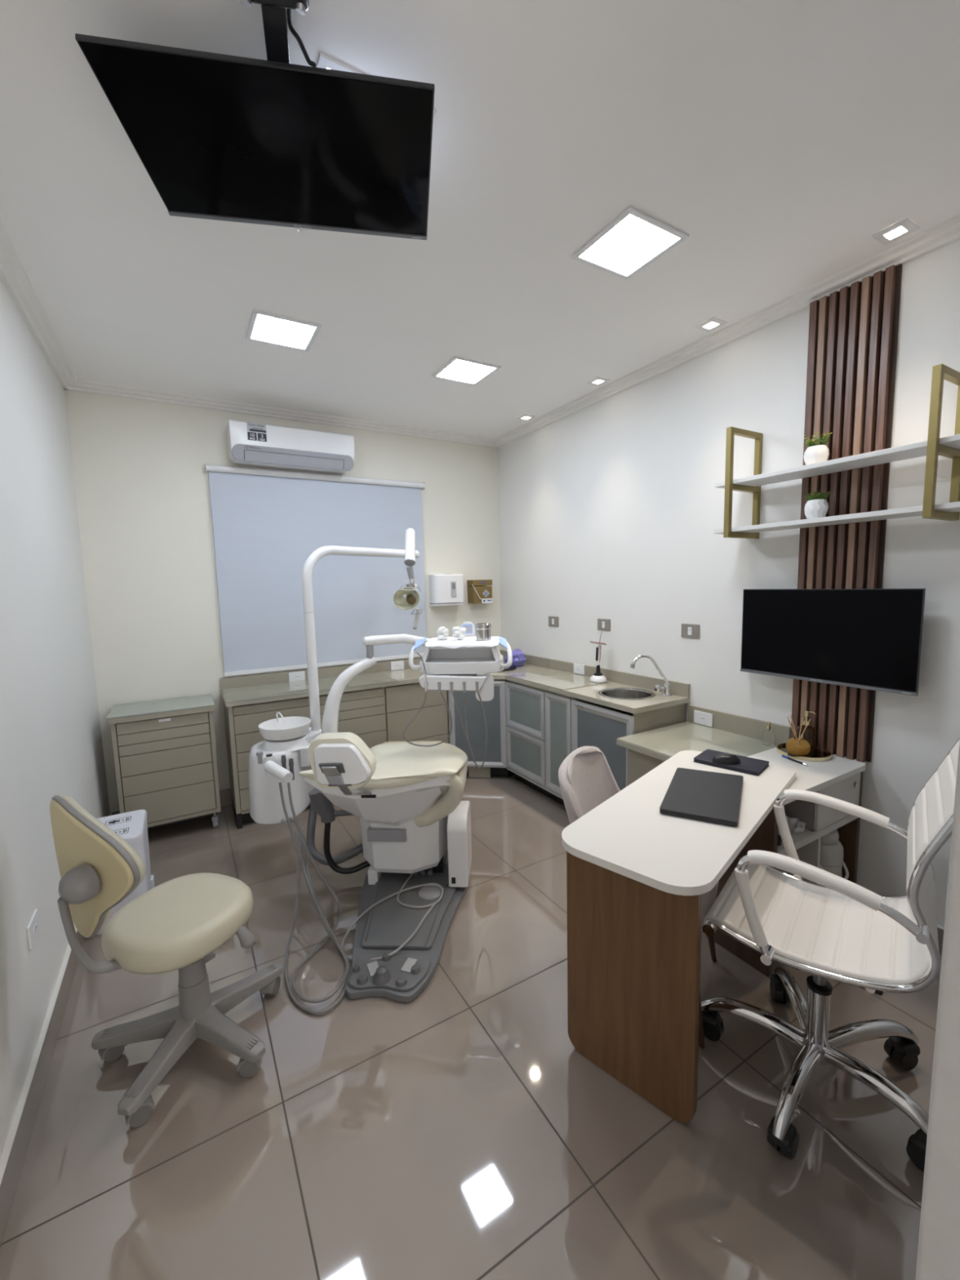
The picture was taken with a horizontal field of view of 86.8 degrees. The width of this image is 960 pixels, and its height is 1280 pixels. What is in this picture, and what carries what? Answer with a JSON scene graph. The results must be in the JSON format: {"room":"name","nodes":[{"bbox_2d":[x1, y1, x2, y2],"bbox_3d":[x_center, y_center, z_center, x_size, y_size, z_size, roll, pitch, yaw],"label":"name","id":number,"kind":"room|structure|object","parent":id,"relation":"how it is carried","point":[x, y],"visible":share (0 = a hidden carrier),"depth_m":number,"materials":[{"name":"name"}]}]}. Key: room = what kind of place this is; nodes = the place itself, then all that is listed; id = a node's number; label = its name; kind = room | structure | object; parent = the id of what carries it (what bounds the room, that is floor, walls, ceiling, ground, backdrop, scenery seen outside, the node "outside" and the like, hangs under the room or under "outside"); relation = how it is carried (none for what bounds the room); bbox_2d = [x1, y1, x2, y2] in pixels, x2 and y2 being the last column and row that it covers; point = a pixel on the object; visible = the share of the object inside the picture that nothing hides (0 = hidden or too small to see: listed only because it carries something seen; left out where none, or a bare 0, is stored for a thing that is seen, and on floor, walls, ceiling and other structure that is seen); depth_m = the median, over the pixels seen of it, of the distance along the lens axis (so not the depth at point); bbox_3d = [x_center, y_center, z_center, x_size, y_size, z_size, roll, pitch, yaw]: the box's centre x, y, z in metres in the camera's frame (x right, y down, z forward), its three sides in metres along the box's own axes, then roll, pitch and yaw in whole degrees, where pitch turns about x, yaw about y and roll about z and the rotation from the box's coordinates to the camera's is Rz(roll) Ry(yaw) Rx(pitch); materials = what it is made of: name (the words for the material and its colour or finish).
{"room":"dental clinic","nodes":[
{"label":"dental clinic","id":0,"kind":"room"},
{"bbox_2d":[0,278,110,1159],"bbox_3d":[-1.071,0.084,0.727,0.150,2.725,5.721,-5,7,-30],"label":"wall","id":1,"kind":"structure","parent":0,"point":[51,744],"depth_m":1.90,"materials":[{"name":"paint"}]},
{"bbox_2d":[26,908,39,949],"bbox_3d":[-1.426,0.922,1.623,0.010,0.072,0.112,-5,7,-30],"label":"power socket","id":2,"kind":"object","parent":1,"relation":"attached to","point":[33,929],"visible":1,"depth_m":1.61,"materials":[{"name":"white plastic"}]},
{"bbox_2d":[33,923,37,933],"bbox_3d":[-1.423,0.922,1.625,0.002,0.017,0.038,-5,7,-30],"label":"outlet","id":3,"kind":"object","parent":2,"relation":"attached to","point":[35,925],"depth_m":1.62,"materials":[{"name":"white plastic"}]},
{"bbox_2d":[0,219,77,390],"bbox_3d":[-0.994,-1.254,0.615,0.075,0.045,5.471,-5,7,-30],"label":"trim","id":4,"kind":"structure","parent":1,"relation":"attached to","point":[13,275],"depth_m":2.14,"materials":[{"name":"paint"}]},
{"bbox_2d":[0,811,112,1185],"bbox_3d":[-0.957,1.321,0.884,0.016,0.002,5.471,-5,7,-30],"label":"trim","id":5,"kind":"structure","parent":1,"relation":"attached to","point":[5,1156],"depth_m":1.48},
{"bbox_2d":[0,812,113,1247],"bbox_3d":[-0.956,1.378,0.891,0.016,0.112,5.471,-5,7,-30],"label":"baseboard","id":6,"kind":"structure","parent":1,"relation":"attached to","point":[11,1175],"depth_m":1.45,"materials":[{"name":"tile"}]},
{"bbox_2d":[63,389,501,812],"bbox_3d":[-1.138,-0.265,3.902,2.976,2.725,0.150,-5,7,-30],"label":"wall","id":7,"kind":"structure","parent":0,"point":[141,486],"depth_m":3.29,"materials":[{"name":"beige paint"}]},
{"bbox_2d":[112,788,232,814],"bbox_3d":[-1.246,1.056,3.868,2.523,0.112,0.016,-5,7,-30],"label":"baseboard","id":8,"kind":"structure","parent":7,"relation":"attached to","point":[225,796],"depth_m":3.55,"materials":[{"name":"tile"}]},
{"bbox_2d":[63,378,496,447],"bbox_3d":[-1.113,-1.587,3.658,2.976,0.045,0.075,-5,7,-30],"label":"trim","id":9,"kind":"structure","parent":7,"relation":"attached to","point":[81,385],"depth_m":3.44,"materials":[{"name":"paint"}]},
{"bbox_2d":[226,419,355,473],"bbox_3d":[-1.287,-1.313,3.501,0.800,0.247,0.213,-5,7,-30],"label":"air conditioner","id":10,"kind":"object","parent":7,"relation":"attached to","point":[249,443],"visible":1,"depth_m":3.41,"materials":[{"name":"white plastic"}]},
{"bbox_2d":[204,462,426,676],"bbox_3d":[-1.105,-0.509,3.777,1.555,1.413,0.056,-5,7,-30],"label":"roller blind","id":11,"kind":"object","parent":7,"relation":"attached to","point":[267,523],"visible":0.89,"depth_m":3.69,"materials":[{"name":"white fabric"}]},
{"bbox_2d":[219,649,500,689],"bbox_3d":[-0.799,0.215,4.049,2.277,0.078,0.020,-5,7,-30],"label":"backsplash","id":12,"kind":"structure","parent":7,"relation":"attached to","point":[281,677],"depth_m":3.68,"materials":[{"name":"beige stone"}]},
{"bbox_2d":[428,573,464,605],"bbox_3d":[-0.272,-0.419,4.236,0.280,0.260,0.131,-5,7,-30],"label":"paper towel dispenser","id":13,"kind":"object","parent":7,"relation":"attached to","point":[443,588],"visible":1,"depth_m":4.18,"materials":[{"name":"white plastic"}]},
{"bbox_2d":[429,602,464,605],"bbox_3d":[-0.270,-0.299,4.251,0.280,0.019,0.126,-5,7,-30],"label":"outlet","id":14,"kind":"object","parent":13,"relation":"attached to","point":[430,603],"depth_m":4.20,"materials":[{"name":"white plastic"}]},
{"bbox_2d":[466,579,493,603],"bbox_3d":[0.000,-0.420,4.401,0.201,0.200,0.123,-5,7,-30],"label":"box","id":15,"kind":"object","parent":7,"relation":"attached to","point":[476,594],"visible":1,"depth_m":4.36,"materials":[{"name":"brown cardboard"}]},
{"bbox_2d":[0,774,942,1279],"bbox_3d":[0.309,1.368,1.667,3.276,0.100,5.721,-5,7,-30],"label":"floor","id":16,"kind":"structure","parent":0,"point":[459,1130],"depth_m":1.41,"materials":[{"name":"tile"}]},
{"bbox_2d":[96,809,155,935],"bbox_3d":[-1.691,1.076,2.379,0.244,0.420,0.330,-5,7,-30],"label":"machine","id":17,"kind":"object","parent":16,"relation":"on","point":[131,826],"visible":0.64,"depth_m":2.35,"materials":[{"name":"white plastic"}]},
{"bbox_2d":[106,693,221,829],"bbox_3d":[-1.950,0.800,3.190,0.541,0.803,0.400,-5,7,-30],"label":"base cabinet","id":18,"kind":"object","parent":16,"relation":"on","point":[164,749],"visible":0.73,"depth_m":3.04,"materials":[{"name":"beige laminate"}]},
{"bbox_2d":[49,795,283,1127],"bbox_3d":[-0.978,0.889,1.665,0.602,0.914,0.558,-5,7,-30],"label":"stool","id":19,"kind":"object","parent":16,"relation":"on","point":[179,923],"visible":1,"depth_m":1.55,"materials":[{"name":"beige leather"}]},
{"bbox_2d":[222,696,311,829],"bbox_3d":[-1.429,0.762,3.476,0.512,0.792,0.448,-5,7,-30],"label":"base cabinet","id":20,"kind":"object","parent":16,"relation":"on","point":[242,722],"visible":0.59,"depth_m":3.20,"materials":[{"name":"beige laminate"}]},
{"bbox_2d":[248,711,350,1013],"bbox_3d":[-0.806,0.854,2.381,0.410,0.821,1.346,-5,7,-30],"label":"dental spittoon unit","id":21,"kind":"object","parent":16,"relation":"on","point":[277,793],"visible":0.97,"depth_m":2.61,"materials":[{"name":"white plastic"}]},
{"bbox_2d":[257,716,311,740],"bbox_3d":[-1.056,0.486,2.756,0.266,0.073,0.266,-5,7,-30],"label":"bowl","id":22,"kind":"object","parent":21,"relation":"on","point":[286,728],"depth_m":2.74,"materials":[{"name":"white ceramic"}]},
{"bbox_2d":[261,733,309,751],"bbox_3d":[-1.055,0.547,2.763,0.270,0.048,0.270,-5,7,-30],"label":"bowl","id":23,"kind":"object","parent":21,"relation":"on","point":[297,744],"depth_m":2.67,"materials":[{"name":"white ceramic"}]},
{"bbox_2d":[302,528,425,731],"bbox_3d":[-0.641,-0.122,3.130,0.203,1.187,0.918,3,8,34],"label":"light","id":24,"kind":"object","parent":21,"relation":"on","point":[407,600],"visible":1,"depth_m":2.91,"materials":[{"name":"white metal"}]},
{"bbox_2d":[321,622,512,769],"bbox_3d":[-0.354,0.339,2.812,1.057,0.837,0.389,-1,6,0],"label":"instrument","id":25,"kind":"object","parent":21,"relation":"attached to","point":[451,664],"visible":0.94,"depth_m":2.68,"materials":[{"name":"white plastic"}]},
{"bbox_2d":[436,626,448,639],"bbox_3d":[-0.209,-0.037,2.786,0.075,0.072,0.060,-5,7,-30],"label":"rolls","id":26,"kind":"object","parent":25,"relation":"on","point":[442,633],"visible":1,"depth_m":2.77,"materials":[{"name":"white fabric"}]},
{"bbox_2d":[451,626,466,639],"bbox_3d":[-0.114,-0.035,2.756,0.070,0.074,0.078,1,7,18],"label":"rolls","id":27,"kind":"object","parent":25,"relation":"on","point":[457,631],"visible":1,"depth_m":2.74,"materials":[{"name":"white fabric"}]},
{"bbox_2d":[419,654,503,674],"bbox_3d":[-0.096,0.132,2.784,0.448,0.060,0.302,-1,6,4],"label":"tray","id":28,"kind":"object","parent":25,"relation":"on","point":[454,664],"depth_m":2.65,"materials":[{"name":"white plastic"}]},
{"bbox_2d":[428,648,494,658],"bbox_3d":[-0.093,0.060,2.850,0.370,0.068,0.145,-1,6,4],"label":"tray","id":29,"kind":"object","parent":25,"relation":"on","point":[437,653],"depth_m":2.78,"materials":[{"name":"white plastic"}]},
{"bbox_2d":[428,637,497,648],"bbox_3d":[-0.089,0.015,2.800,0.400,0.032,0.285,-1,6,4],"label":"tray","id":30,"kind":"object","parent":25,"relation":"on","point":[433,642],"depth_m":2.66,"materials":[{"name":"white plastic"}]},
{"bbox_2d":[475,622,491,639],"bbox_3d":[0.019,-0.045,2.738,0.086,0.086,0.086,-5,7,-30],"label":"metal cup","id":31,"kind":"object","parent":25,"relation":"on","point":[482,629],"visible":1,"depth_m":2.70,"materials":[{"name":"silver metal"}]},
{"bbox_2d":[319,687,386,748],"bbox_3d":[-0.995,0.724,3.730,0.495,0.792,0.447,-5,7,-30],"label":"base cabinet","id":32,"kind":"object","parent":16,"relation":"on","point":[362,713],"visible":0.38,"depth_m":3.56,"materials":[{"name":"beige laminate"}]},
{"bbox_2d":[298,732,471,1002],"bbox_3d":[-0.492,0.780,2.595,0.910,0.902,1.630,-1,6,4],"label":"dental chair","id":33,"kind":"object","parent":16,"relation":"on","point":[416,845],"visible":0.99,"depth_m":2.29,"materials":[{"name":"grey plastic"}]},
{"bbox_2d":[298,742,467,789],"bbox_3d":[-0.416,0.595,2.562,0.693,0.185,0.802,-1,6,4],"label":"backrest cushion","id":34,"kind":"object","parent":33,"relation":"on","point":[399,765],"depth_m":2.32,"materials":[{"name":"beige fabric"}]},
{"bbox_2d":[417,884,441,900],"bbox_3d":[-0.235,1.196,2.411,0.116,0.010,0.116,-1,6,4],"label":"switch","id":35,"kind":"object","parent":33,"relation":"attached to","point":[425,892],"depth_m":2.40,"materials":[{"name":"grey plastic"}]},
{"bbox_2d":[442,763,467,795],"bbox_3d":[-0.352,0.706,2.704,0.568,0.111,0.420,-1,6,4],"label":"seat cushion","id":36,"kind":"object","parent":33,"relation":"on","point":[462,773],"depth_m":2.57,"materials":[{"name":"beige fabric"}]},
{"bbox_2d":[383,682,448,743],"bbox_3d":[-0.569,0.686,3.978,0.493,0.792,0.447,-5,7,-30],"label":"base cabinet","id":37,"kind":"object","parent":16,"relation":"on","point":[403,702],"visible":0.45,"depth_m":3.75,"materials":[{"name":"beige laminate"}]},
{"bbox_2d":[446,679,515,777],"bbox_3d":[0.052,0.651,4.157,0.756,0.792,0.708,-5,7,-30],"label":"base cabinet","id":38,"kind":"object","parent":16,"relation":"on","point":[495,765],"visible":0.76,"depth_m":3.87,"materials":[{"name":"beige laminate"}]},
{"bbox_2d":[219,649,690,714],"bbox_3d":[-0.287,0.311,3.205,2.297,0.108,2.003,-5,7,-30],"label":"countertop","id":39,"kind":"structure","parent":38,"relation":"on","point":[553,675],"depth_m":3.49,"materials":[{"name":"beige stone"}]},
{"bbox_2d":[288,671,305,681],"bbox_3d":[-1.340,0.268,3.717,0.112,0.072,0.010,-5,7,-30],"label":"power socket","id":40,"kind":"object","parent":39,"relation":"attached to","point":[293,676],"visible":1,"depth_m":3.71,"materials":[{"name":"white plastic"}]},
{"bbox_2d":[391,660,404,671],"bbox_3d":[-0.668,0.207,4.108,0.112,0.072,0.010,-5,7,-30],"label":"power socket","id":41,"kind":"object","parent":39,"relation":"attached to","point":[395,665],"visible":1,"depth_m":4.11,"materials":[{"name":"white plastic"}]},
{"bbox_2d":[502,666,516,671],"bbox_3d":[0.164,0.223,4.064,0.260,0.012,0.260,-5,7,-30],"label":"round tray","id":42,"kind":"object","parent":39,"relation":"on","point":[511,668],"visible":0.34,"depth_m":4.01,"materials":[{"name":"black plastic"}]},
{"bbox_2d":[503,648,526,666],"bbox_3d":[0.293,0.143,4.173,0.194,0.142,0.173,-5,7,-30],"label":"plastic bag","id":43,"kind":"object","parent":39,"relation":"on","point":[518,657],"visible":0.78,"depth_m":4.13,"materials":[{"name":"purple plastic"}]},
{"bbox_2d":[573,663,584,675],"bbox_3d":[0.720,0.212,3.699,0.010,0.072,0.112,-5,7,-30],"label":"power socket","id":44,"kind":"object","parent":39,"relation":"attached to","point":[578,668],"visible":1,"depth_m":3.69,"materials":[{"name":"white plastic"}]},
{"bbox_2d":[589,631,606,683],"bbox_3d":[0.793,0.112,3.406,0.112,0.339,0.112,-1,6,3],"label":"light","id":45,"kind":"object","parent":39,"relation":"on","point":[597,677],"visible":1,"depth_m":3.39,"materials":[{"name":"white plastic"}]},
{"bbox_2d":[593,665,602,675],"bbox_3d":[0.795,0.200,3.416,0.060,0.079,0.060,-5,7,-30],"label":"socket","id":46,"kind":"object","parent":45,"relation":"attached to","point":[597,673],"depth_m":3.40,"materials":[{"name":"black plastic"}]},
{"bbox_2d":[598,687,655,715],"bbox_3d":[0.884,0.398,3.068,0.332,0.160,0.332,-5,7,-30],"label":"sink","id":47,"kind":"object","parent":39,"relation":"in","point":[620,693],"visible":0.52,"depth_m":3.17,"materials":[{"name":"silver metal"}]},
{"bbox_2d":[630,654,672,696],"bbox_3d":[0.995,0.204,2.969,0.271,0.250,0.074,-2,6,-8],"label":"tap","id":48,"kind":"object","parent":39,"relation":"on","point":[667,686],"visible":1,"depth_m":2.97,"materials":[{"name":"silver metal"}]},
{"bbox_2d":[505,680,555,799],"bbox_3d":[0.500,0.686,3.743,0.434,0.792,0.478,-5,7,-30],"label":"base cabinet","id":49,"kind":"object","parent":16,"relation":"on","point":[524,704],"visible":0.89,"depth_m":3.62,"materials":[{"name":"grey glass"}]},
{"bbox_2d":[544,690,573,805],"bbox_3d":[0.689,0.717,3.422,0.434,0.792,0.266,-5,7,-30],"label":"base cabinet","id":50,"kind":"object","parent":16,"relation":"on","point":[557,707],"visible":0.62,"depth_m":3.33,"materials":[{"name":"grey glass"}]},
{"bbox_2d":[571,697,685,791],"bbox_3d":[0.884,0.749,3.088,0.440,0.792,0.506,-5,7,-30],"label":"base cabinet","id":51,"kind":"object","parent":16,"relation":"on","point":[593,724],"visible":0.39,"depth_m":2.90,"materials":[{"name":"grey glass"}]},
{"bbox_2d":[558,746,719,1048],"bbox_3d":[0.590,0.867,1.904,0.539,0.836,0.479,2,7,29],"label":"upholstered chair","id":52,"kind":"object","parent":16,"relation":"on","point":[586,780],"visible":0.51,"depth_m":1.99,"materials":[{"name":"grey fabric"}]},
{"bbox_2d":[561,750,795,1123],"bbox_3d":[0.745,0.923,1.821,0.446,0.729,1.080,4,9,42],"label":"desk","id":53,"kind":"object","parent":16,"relation":"on","point":[637,874],"visible":1,"depth_m":1.48,"materials":[{"name":"brown wood"}]},
{"bbox_2d":[659,767,743,826],"bbox_3d":[0.798,0.546,1.807,0.236,0.019,0.428,2,7,29],"label":"laptop","id":54,"kind":"object","parent":53,"relation":"on","point":[712,797],"visible":1,"depth_m":1.76,"materials":[{"name":"black plastic"}]},
{"bbox_2d":[693,749,768,776],"bbox_3d":[1.047,0.507,2.118,0.252,0.016,0.161,5,9,43],"label":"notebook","id":55,"kind":"object","parent":53,"relation":"on","point":[754,766],"visible":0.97,"depth_m":2.08,"materials":[{"name":"black leather"}]},
{"bbox_2d":[712,753,740,764],"bbox_3d":[1.015,0.486,2.090,0.108,0.034,0.062,0,6,11],"label":"mouse","id":56,"kind":"object","parent":55,"relation":"on","point":[721,758],"visible":1,"depth_m":2.07,"materials":[{"name":"black plastic"}]},
{"bbox_2d":[616,704,791,786],"bbox_3d":[1.114,0.805,2.582,0.585,0.780,0.566,-5,7,-30],"label":"countertop","id":57,"kind":"structure","parent":16,"relation":"on","point":[730,733],"depth_m":2.58,"materials":[{"name":"beige stone"}]},
{"bbox_2d":[693,710,712,726],"bbox_3d":[1.245,0.438,2.834,0.010,0.072,0.116,-5,7,-30],"label":"power socket","id":58,"kind":"object","parent":57,"relation":"attached to","point":[700,717],"visible":1,"depth_m":2.83,"materials":[{"name":"white plastic"}]},
{"bbox_2d":[761,721,774,746],"bbox_3d":[1.403,0.456,2.471,0.052,0.115,0.051,-5,7,-30],"label":"perfume bottle","id":59,"kind":"object","parent":57,"relation":"on","point":[768,737],"visible":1,"depth_m":2.46,"materials":[{"name":"clear glass"}]},
{"bbox_2d":[776,742,831,761],"bbox_3d":[1.457,0.503,2.288,0.212,0.017,0.212,-5,7,-30],"label":"tray","id":60,"kind":"object","parent":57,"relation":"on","point":[815,756],"visible":0.62,"depth_m":2.25,"materials":[{"name":"gold metal"}]},
{"bbox_2d":[786,714,810,755],"bbox_3d":[1.420,0.426,2.263,0.094,0.166,0.095,2,7,25],"label":"reed diffuser","id":61,"kind":"object","parent":60,"relation":"on","point":[797,745],"visible":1,"depth_m":2.25,"materials":[{"name":"orange ceramic"}]},
{"bbox_2d":[777,745,829,757],"bbox_3d":[1.457,0.507,2.289,0.200,0.001,0.200,-5,7,-30],"label":"mirror","id":62,"kind":"object","parent":60,"relation":"on","point":[782,749],"depth_m":2.27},
{"bbox_2d":[795,710,816,752],"bbox_3d":[1.484,0.411,2.312,0.078,0.183,0.078,-5,7,-30],"label":"soap dispenser","id":63,"kind":"object","parent":60,"relation":"on","point":[810,733],"visible":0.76,"depth_m":2.29,"materials":[{"name":"brown glass"}]},
{"bbox_2d":[705,747,866,977],"bbox_3d":[1.298,0.884,2.171,0.692,0.705,0.333,-5,7,-30],"label":"desk","id":64,"kind":"object","parent":16,"relation":"on","point":[837,777],"visible":0.42,"depth_m":2.05,"materials":[{"name":"white wood"}]},
{"bbox_2d":[777,835,782,845],"bbox_3d":[1.136,0.767,1.952,0.044,0.016,0.070,3,8,38],"label":"case","id":65,"kind":"object","parent":64,"relation":"on","point":[780,840],"visible":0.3,"depth_m":1.93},
{"bbox_2d":[785,815,805,833],"bbox_3d":[1.242,0.746,2.036,0.107,0.034,0.107,-2,6,-8],"label":"dish","id":66,"kind":"object","parent":64,"relation":"on","point":[795,826],"visible":0.56,"depth_m":2.04,"materials":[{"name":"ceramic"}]},
{"bbox_2d":[782,755,808,765],"bbox_3d":[1.359,0.520,2.187,0.008,0.010,0.132,-3,7,-17],"label":"pen","id":67,"kind":"object","parent":64,"relation":"on","point":[783,756],"visible":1,"depth_m":2.19,"materials":[{"name":"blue plastic"}]},
{"bbox_2d":[777,815,857,855],"bbox_3d":[1.287,0.763,2.151,0.610,0.026,0.292,-5,7,-30],"label":"shelf","id":68,"kind":"object","parent":64,"relation":"attached to","point":[809,834],"depth_m":2.02,"materials":[{"name":"white wood"}]},
{"bbox_2d":[701,737,959,1172],"bbox_3d":[0.981,0.756,1.441,0.621,1.135,0.674,-7,9,-43],"label":"office chair","id":69,"kind":"object","parent":16,"relation":"on","point":[838,929],"visible":0.98,"depth_m":1.39,"materials":[{"name":"white leather"}]},
{"bbox_2d":[819,829,848,884],"bbox_3d":[1.510,1.019,2.225,0.175,0.412,0.165,-5,7,-30],"label":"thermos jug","id":70,"kind":"object","parent":16,"relation":"on","point":[831,860],"visible":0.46,"depth_m":2.16,"materials":[{"name":"white plastic"}]},
{"bbox_2d":[0,0,959,439],"bbox_3d":[0.241,-1.439,1.357,3.276,0.100,5.721,-5,7,-30],"label":"ceiling","id":71,"kind":"structure","parent":0,"point":[780,136],"depth_m":1.60,"materials":[{"name":"paint"}]},
{"bbox_2d":[240,0,309,63],"bbox_3d":[-0.448,-1.300,1.152,0.156,0.099,0.422,-3,6,-14],"label":"mount","id":72,"kind":"object","parent":71,"relation":"attached to","point":[274,16],"visible":0.4,"depth_m":1.05,"materials":[{"name":"black metal"}]},
{"bbox_2d":[75,33,435,239],"bbox_3d":[-0.494,-1.240,1.294,0.731,0.106,0.424,-2,6,-8],"label":"television","id":73,"kind":"object","parent":72,"relation":"attached to","point":[217,136],"visible":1,"depth_m":1.24,"materials":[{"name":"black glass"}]},
{"bbox_2d":[286,8,317,67],"bbox_3d":[-0.396,-1.296,1.159,0.055,0.069,0.259,-3,6,-11],"label":"power cable","id":74,"kind":"object","parent":72,"relation":"hanging from","point":[292,30],"visible":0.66,"depth_m":1.09,"materials":[{"name":"black rubber"}]},
{"bbox_2d":[245,309,321,351],"bbox_3d":[-0.944,-1.474,2.432,0.296,0.008,0.296,-5,7,-30],"label":"recessed light","id":75,"kind":"object","parent":71,"relation":"in","point":[265,327],"visible":1,"depth_m":2.42,"materials":[{"name":"white plastic"}]},
{"bbox_2d":[316,52,436,117],"bbox_3d":[-0.315,-1.372,1.369,0.296,0.008,0.296,-5,7,-30],"label":"recessed light","id":76,"kind":"object","parent":71,"relation":"in","point":[324,61],"visible":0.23,"depth_m":1.19,"materials":[{"name":"white plastic"}]},
{"bbox_2d":[431,355,501,385],"bbox_3d":[-0.083,-1.550,2.935,0.296,0.008,0.296,-5,7,-30],"label":"recessed light","id":77,"kind":"object","parent":71,"relation":"in","point":[458,369],"visible":1,"depth_m":2.92,"materials":[{"name":"white plastic"}]},
{"bbox_2d":[516,413,535,420],"bbox_3d":[0.343,-1.653,3.775,0.104,0.010,0.104,-5,7,-30],"label":"recessed light","id":78,"kind":"object","parent":71,"relation":"in","point":[524,417],"visible":1,"depth_m":3.76,"materials":[{"name":"white plastic"}]},
{"bbox_2d":[586,376,610,386],"bbox_3d":[0.728,-1.590,3.124,0.104,0.010,0.104,-5,7,-30],"label":"recessed light","id":79,"kind":"object","parent":71,"relation":"in","point":[597,380],"visible":1,"depth_m":3.11,"materials":[{"name":"white plastic"}]},
{"bbox_2d":[570,205,688,279],"bbox_3d":[0.547,-1.448,1.871,0.296,0.008,0.296,-5,7,-30],"label":"recessed light","id":80,"kind":"object","parent":71,"relation":"in","point":[634,239],"visible":1,"depth_m":1.85,"materials":[{"name":"white plastic"}]},
{"bbox_2d":[694,316,727,332],"bbox_3d":[1.120,-1.526,2.461,0.104,0.010,0.104,-5,7,-30],"label":"recessed light","id":81,"kind":"object","parent":71,"relation":"in","point":[713,322],"visible":1,"depth_m":2.45,"materials":[{"name":"white plastic"}]},
{"bbox_2d":[871,217,919,245],"bbox_3d":[1.495,-1.465,1.827,0.104,0.010,0.104,-5,7,-30],"label":"recessed light","id":82,"kind":"object","parent":71,"relation":"in","point":[904,227],"visible":1,"depth_m":1.82,"materials":[{"name":"white plastic"}]},
{"bbox_2d":[497,238,959,927],"bbox_3d":[1.621,-0.155,2.297,0.150,2.725,5.721,-5,7,-30],"label":"wall","id":83,"kind":"structure","parent":0,"point":[611,508],"depth_m":2.70,"materials":[{"name":"paint"}]},
{"bbox_2d":[500,649,549,668],"bbox_3d":[0.367,0.156,4.327,0.020,0.078,0.716,-5,7,-30],"label":"backsplash","id":84,"kind":"structure","parent":83,"relation":"attached to","point":[535,660],"depth_m":4.16,"materials":[{"name":"beige laminate"}]},
{"bbox_2d":[548,616,558,626],"bbox_3d":[0.569,-0.143,3.943,0.012,0.080,0.120,-5,7,-30],"label":"wall switch","id":85,"kind":"object","parent":83,"relation":"attached to","point":[553,620],"visible":1,"depth_m":3.94,"materials":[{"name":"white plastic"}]},
{"bbox_2d":[597,618,610,631],"bbox_3d":[0.846,-0.104,3.474,0.012,0.080,0.120,-5,7,-30],"label":"wall switch","id":86,"kind":"object","parent":83,"relation":"attached to","point":[604,624],"visible":1,"depth_m":3.47,"materials":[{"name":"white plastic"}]},
{"bbox_2d":[548,658,690,697],"bbox_3d":[0.876,0.239,3.467,0.020,0.078,1.284,-5,7,-30],"label":"backsplash","id":87,"kind":"structure","parent":83,"relation":"attached to","point":[677,688],"depth_m":3.30,"materials":[{"name":"beige stone"}]},
{"bbox_2d":[680,623,699,639],"bbox_3d":[1.194,-0.051,2.885,0.012,0.080,0.120,-5,7,-30],"label":"wall switch","id":88,"kind":"object","parent":83,"relation":"attached to","point":[688,630],"visible":1,"depth_m":2.88,"materials":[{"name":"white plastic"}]},
{"bbox_2d":[494,213,959,447],"bbox_3d":[1.048,-1.550,2.844,0.075,0.045,3.671,-5,7,-30],"label":"trim","id":89,"kind":"structure","parent":83,"relation":"attached to","point":[947,232],"depth_m":2.35,"materials":[{"name":"paint"}]},
{"bbox_2d":[687,704,791,744],"bbox_3d":[1.349,0.445,2.686,0.020,0.100,0.566,-5,7,-30],"label":"backsplash","id":90,"kind":"structure","parent":83,"relation":"attached to","point":[734,723],"depth_m":2.64,"materials":[{"name":"beige stone"}]},
{"bbox_2d":[713,364,959,538],"bbox_3d":[1.451,-0.710,2.105,0.250,0.500,0.925,-5,7,-30],"label":"wall shelf","id":91,"kind":"object","parent":83,"relation":"attached to","point":[948,446],"visible":1,"depth_m":1.95,"materials":[{"name":"white wood"}]},
{"bbox_2d":[804,491,830,519],"bbox_3d":[1.426,-0.568,2.153,0.091,0.118,0.092,2,7,29],"label":"potted plant","id":92,"kind":"object","parent":91,"relation":"on","point":[818,507],"visible":0.97,"depth_m":2.12,"materials":[{"name":"green plant"}]},
{"bbox_2d":[803,431,831,464],"bbox_3d":[1.418,-0.797,2.134,0.099,0.137,0.094,-5,7,-30],"label":"potted plant","id":93,"kind":"object","parent":91,"relation":"on","point":[814,454],"visible":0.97,"depth_m":2.11,"materials":[{"name":"green plant"}]},
{"bbox_2d":[791,263,902,762],"bbox_3d":[1.550,-0.472,2.183,0.038,1.974,0.315,-5,7,-30],"label":"slatted panel","id":94,"kind":"object","parent":83,"relation":"attached to","point":[853,334],"visible":0.8,"depth_m":2.14,"materials":[{"name":"brown wood"}]},
{"bbox_2d":[740,588,925,696],"bbox_3d":[1.506,-0.020,2.237,0.052,0.410,0.712,-5,7,-30],"label":"television","id":95,"kind":"object","parent":94,"relation":"attached to","point":[864,638],"visible":1,"depth_m":2.16,"materials":[{"name":"black plastic"}]},
{"bbox_2d":[937,927,943,956],"bbox_3d":[1.873,1.197,1.905,0.016,0.112,0.770,-5,7,-30],"label":"baseboard","id":96,"kind":"structure","parent":83,"relation":"attached to","point":[940,932],"depth_m":2.00,"materials":[{"name":"tile"}]},
{"bbox_2d":[915,738,959,1279],"bbox_3d":[1.330,0.006,0.904,1.775,2.725,0.200,-5,7,-30],"label":"wall","id":97,"kind":"structure","parent":0,"point":[938,1258],"depth_m":0.58,"materials":[{"name":"paint"}]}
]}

